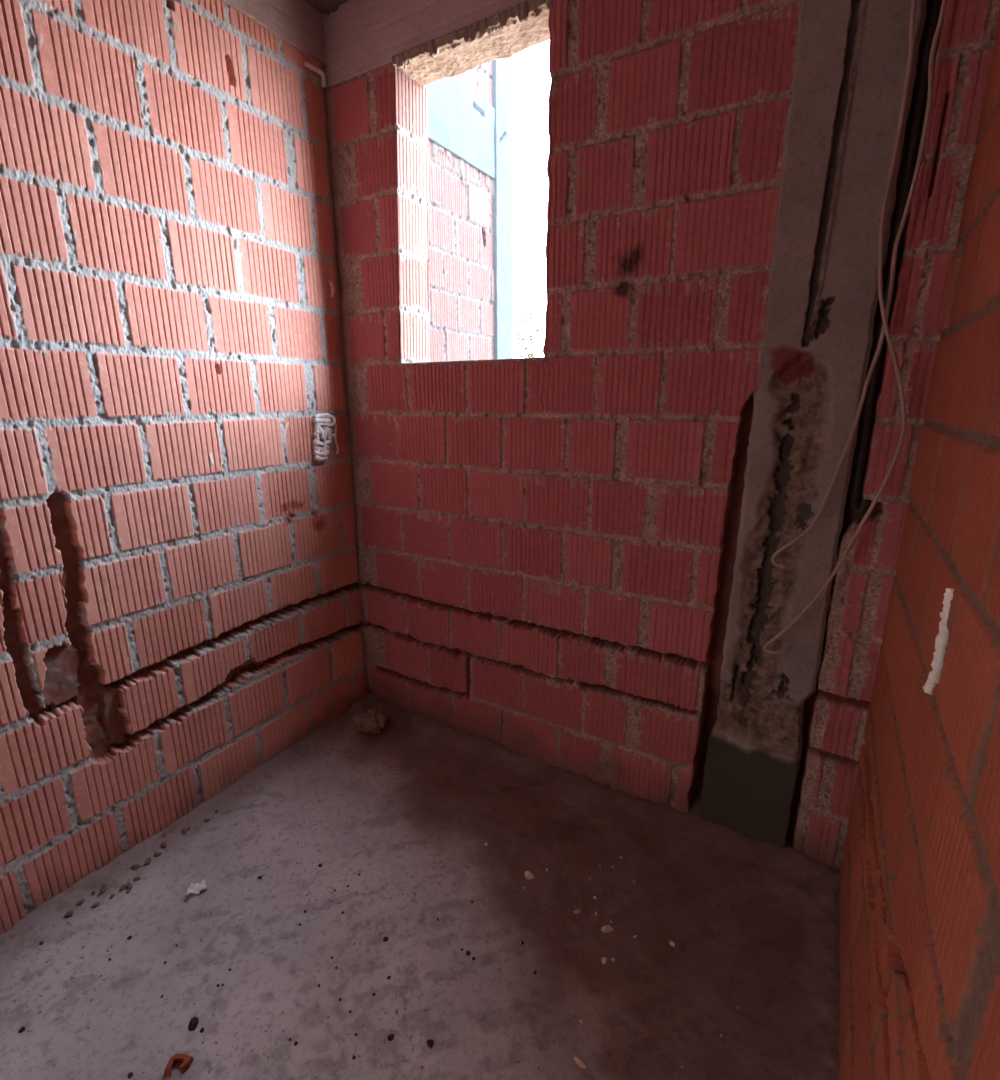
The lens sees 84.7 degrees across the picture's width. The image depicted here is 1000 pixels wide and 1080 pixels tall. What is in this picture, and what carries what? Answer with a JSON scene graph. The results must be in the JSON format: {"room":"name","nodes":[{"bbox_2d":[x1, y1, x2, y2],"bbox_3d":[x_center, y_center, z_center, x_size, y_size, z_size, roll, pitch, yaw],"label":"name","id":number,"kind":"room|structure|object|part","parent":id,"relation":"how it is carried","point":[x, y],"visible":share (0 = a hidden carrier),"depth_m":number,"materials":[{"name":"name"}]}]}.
{"room":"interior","nodes":[
{"label":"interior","id":0,"kind":"room"},
{"bbox_2d":[0,0,367,934],"bbox_3d":[-1.330,-0.244,1.465,0.186,2.668,2.710,8,17,30],"label":"wall","id":1,"kind":"structure","parent":0,"point":[181,608],"depth_m":1.71,"materials":[{"name":"brick"}]},
{"bbox_2d":[222,0,325,66],"bbox_3d":[-1.284,-1.632,1.180,0.188,0.162,2.530,8,17,30],"label":"trim","id":2,"kind":"structure","parent":1,"relation":"on","point":[299,23],"depth_m":1.92,"materials":[{"name":"concrete"}]},
{"bbox_2d":[303,61,325,87],"bbox_3d":[-0.679,-1.713,2.016,0.019,0.051,0.096,8,17,30],"label":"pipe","id":3,"kind":"object","parent":1,"relation":"attached to","point":[305,63],"visible":1,"depth_m":2.02,"materials":[{"name":"plastic"}]},
{"bbox_2d":[312,413,338,460],"bbox_3d":[-0.724,-0.427,2.272,0.033,0.195,0.140,8,17,27],"label":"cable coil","id":4,"kind":"object","parent":1,"relation":"attached to","point":[322,426],"visible":1,"depth_m":2.25,"materials":[{"name":"white plastic"}]},
{"bbox_2d":[328,280,334,296],"bbox_3d":[-0.679,-1.010,2.208,0.028,0.062,0.019,-12,19,-39],"label":"foam dab","id":5,"kind":"object","parent":1,"relation":"attached to","point":[332,286],"visible":1,"depth_m":2.20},
{"bbox_2d":[305,0,347,14],"bbox_3d":[-0.404,-1.628,0.525,2.360,0.204,2.710,8,17,30],"label":"ceiling","id":6,"kind":"structure","parent":0,"point":[325,6],"depth_m":1.97,"materials":[{"name":"concrete"}]},
{"bbox_2d":[763,0,916,654],"bbox_3d":[0.890,-0.671,1.311,0.252,2.121,0.030,8,17,30],"label":"cable","id":7,"kind":"object","parent":6,"relation":"hanging from","point":[913,2],"visible":1,"depth_m":1.32,"materials":[{"name":"grey plastic"}]},
{"bbox_2d":[771,0,946,567],"bbox_3d":[0.874,-0.808,1.317,0.205,1.860,0.016,10,18,33],"label":"cable","id":8,"kind":"object","parent":6,"relation":"hanging from","point":[944,2],"visible":1,"depth_m":1.31,"materials":[{"name":"grey plastic"}]},
{"bbox_2d":[0,692,840,1079],"bbox_3d":[-0.402,1.261,1.265,2.120,0.252,2.680,8,17,30],"label":"floor","id":9,"kind":"structure","parent":0,"point":[676,851],"depth_m":1.53,"materials":[{"name":"grey concrete"}]},
{"bbox_2d":[66,911,72,915],"bbox_3d":[-1.260,1.092,1.604,0.026,0.018,0.018,-1,15,-3],"label":"crumb","id":10,"kind":"object","parent":9,"relation":"on","point":[69,913],"visible":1,"depth_m":1.60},
{"bbox_2d":[100,883,106,891],"bbox_3d":[-1.219,1.069,1.685,0.017,0.019,0.034,-6,16,-21],"label":"crumb","id":11,"kind":"object","parent":9,"relation":"on","point":[103,888],"visible":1,"depth_m":1.68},
{"bbox_2d":[119,884,125,891],"bbox_3d":[-1.167,1.075,1.694,0.018,0.015,0.022,-12,18,-37],"label":"crumb","id":12,"kind":"object","parent":9,"relation":"on","point":[123,886],"visible":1,"depth_m":1.69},
{"bbox_2d":[126,882,132,888],"bbox_3d":[-1.149,1.073,1.700,0.027,0.016,0.016,12,19,38],"label":"crumb","id":13,"kind":"object","parent":9,"relation":"on","point":[129,885],"visible":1,"depth_m":1.70,"materials":[{"name":"stone"}]},
{"bbox_2d":[130,864,140,869],"bbox_3d":[-1.169,1.049,1.759,0.030,0.019,0.014,-4,15,-15],"label":"crumb","id":14,"kind":"object","parent":9,"relation":"on","point":[135,866],"visible":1,"depth_m":1.75,"materials":[{"name":"stone"}]},
{"bbox_2d":[143,857,150,864],"bbox_3d":[-1.146,1.046,1.783,0.020,0.019,0.031,-3,15,-10],"label":"crumb","id":15,"kind":"object","parent":9,"relation":"on","point":[148,860],"visible":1,"depth_m":1.78,"materials":[{"name":"stone"}]},
{"bbox_2d":[154,852,161,856],"bbox_3d":[-1.132,1.038,1.814,0.017,0.015,0.020,9,17,32],"label":"crumb","id":16,"kind":"object","parent":9,"relation":"on","point":[156,854],"visible":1,"depth_m":1.81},
{"bbox_2d":[164,1053,193,1076],"bbox_3d":[-0.725,1.183,1.237,0.050,0.022,0.039,0,15,1],"label":"shard","id":17,"kind":"object","parent":9,"relation":"on","point":[186,1060],"visible":1,"depth_m":1.24},
{"bbox_2d":[188,1017,198,1030],"bbox_3d":[-0.739,1.167,1.321,0.023,0.023,0.026,-1,15,-1],"label":"crumb","id":18,"kind":"object","parent":9,"relation":"on","point":[193,1023],"visible":1,"depth_m":1.31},
{"bbox_2d":[185,879,206,895],"bbox_3d":[-0.931,1.067,1.681,0.059,0.023,0.042,-7,16,-25],"label":"paper scrap","id":19,"kind":"object","parent":9,"relation":"on","point":[195,888],"visible":1,"depth_m":1.68,"materials":[{"name":"white paper"}]},
{"bbox_2d":[353,708,386,733],"bbox_3d":[-0.593,0.829,2.495,0.140,0.097,0.166,-8,17,-28],"label":"clump","id":20,"kind":"object","parent":9,"relation":"on","point":[372,721],"visible":1,"depth_m":2.46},
{"bbox_2d":[387,1034,393,1040],"bbox_3d":[-0.258,1.172,1.292,0.015,0.012,0.015,2,15,7],"label":"crumb","id":21,"kind":"object","parent":9,"relation":"on","point":[390,1037],"visible":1,"depth_m":1.29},
{"bbox_2d":[1,719,811,1079],"bbox_3d":[-0.253,1.115,1.482,1.907,0.037,1.702,8,17,30],"label":"grit","id":22,"kind":"object","parent":9,"relation":"on","point":[422,1067],"visible":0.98,"depth_m":1.51,"materials":[{"name":"stone"}]},
{"bbox_2d":[427,1039,433,1048],"bbox_3d":[-0.164,1.176,1.281,0.018,0.015,0.016,6,16,23],"label":"crumb","id":23,"kind":"object","parent":9,"relation":"on","point":[429,1042],"visible":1,"depth_m":1.28,"materials":[{"name":"black stone"}]},
{"bbox_2d":[524,871,533,879],"bbox_3d":[0.093,1.058,1.728,0.032,0.021,0.020,1,15,6],"label":"crumb","id":24,"kind":"object","parent":9,"relation":"on","point":[528,875],"visible":1,"depth_m":1.72,"materials":[{"name":"beige stone"}]},
{"bbox_2d":[574,1056,586,1068],"bbox_3d":[0.182,1.185,1.242,0.033,0.013,0.011,7,16,26],"label":"plaster splinter","id":25,"kind":"object","parent":9,"relation":"on","point":[579,1062],"visible":1,"depth_m":1.24,"materials":[{"name":"white paint"}]},
{"bbox_2d":[601,957,606,963],"bbox_3d":[0.279,1.125,1.466,0.015,0.013,0.015,0,15,-1],"label":"crumb","id":26,"kind":"object","parent":9,"relation":"on","point":[604,959],"visible":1,"depth_m":1.46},
{"bbox_2d":[601,924,612,932],"bbox_3d":[0.302,1.100,1.553,0.032,0.023,0.019,-4,15,-14],"label":"crumb","id":27,"kind":"object","parent":9,"relation":"on","point":[607,928],"visible":1,"depth_m":1.55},
{"bbox_2d":[699,0,926,847],"bbox_3d":[0.865,-0.363,1.577,0.295,2.830,0.180,8,17,30],"label":"concrete column","id":28,"kind":"structure","parent":9,"relation":"on","point":[851,56],"depth_m":1.49,"materials":[{"name":"grey concrete"}]},
{"bbox_2d":[324,0,999,867],"bbox_3d":[0.244,-0.348,1.982,2.040,2.600,0.186,8,17,30],"label":"wall","id":29,"kind":"structure","parent":0,"point":[547,549],"depth_m":1.76,"materials":[{"name":"brick"}]},
{"bbox_2d":[323,0,552,87],"bbox_3d":[0.245,-1.696,1.621,2.020,0.269,0.192,8,17,30],"label":"lintel","id":30,"kind":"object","parent":29,"relation":"on","point":[429,41],"depth_m":1.86,"materials":[{"name":"concrete"}]},
{"bbox_2d":[393,9,554,365],"bbox_3d":[-0.074,-1.166,1.970,0.669,1.020,0.189,8,17,30],"label":"window","id":31,"kind":"structure","parent":29,"relation":"in","point":[410,98],"depth_m":2.10,"materials":[{"name":"brick"}]},
{"bbox_3d":[-0.070,-0.678,2.096,0.648,0.012,0.189,8,17,30],"label":"sill","id":32,"kind":"part","parent":31,"relation":"part of","materials":[{"name":"beige concrete"}]},
{"bbox_2d":[850,0,941,514],"bbox_3d":[0.982,-0.882,1.300,0.037,1.678,0.054,-9,17,-31],"label":"cable","id":33,"kind":"object","parent":29,"relation":"attached to","point":[857,508],"visible":0.94,"depth_m":1.34,"materials":[{"name":"plastic"}]},
{"bbox_2d":[839,9,999,1079],"bbox_3d":[0.533,0.033,0.379,0.186,2.668,2.710,8,17,30],"label":"wall","id":34,"kind":"structure","parent":0,"point":[919,896],"depth_m":0.88,"materials":[{"name":"red brick"}]},
{"bbox_2d":[923,588,953,694],"bbox_3d":[0.680,0.159,0.843,0.022,0.177,0.039,8,17,30],"label":"foam streak","id":35,"kind":"object","parent":34,"relation":"attached to","point":[941,641],"visible":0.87,"depth_m":0.83},
{"label":"outside","id":36,"kind":"structure","parent":0,"visible":0},
{"bbox_3d":[6.107,-1.565,13.711,28.000,0.200,25.810,8,17,30],"label":"ground","id":37,"kind":"structure","parent":36,"visible":0},
{"bbox_2d":[427,56,512,361],"bbox_3d":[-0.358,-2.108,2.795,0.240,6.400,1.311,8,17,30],"label":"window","id":38,"kind":"structure","parent":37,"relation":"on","point":[470,113],"depth_m":3.02,"materials":[{"name":"ceramic"}]},
{"bbox_2d":[513,310,544,357],"bbox_3d":[0.446,-1.377,7.002,0.916,2.860,0.957,-6,16,-21],"label":"leafy tree","id":39,"kind":"object","parent":37,"relation":"on","point":[532,352],"visible":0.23,"depth_m":6.77,"materials":[{"name":"green plant"}]}
]}

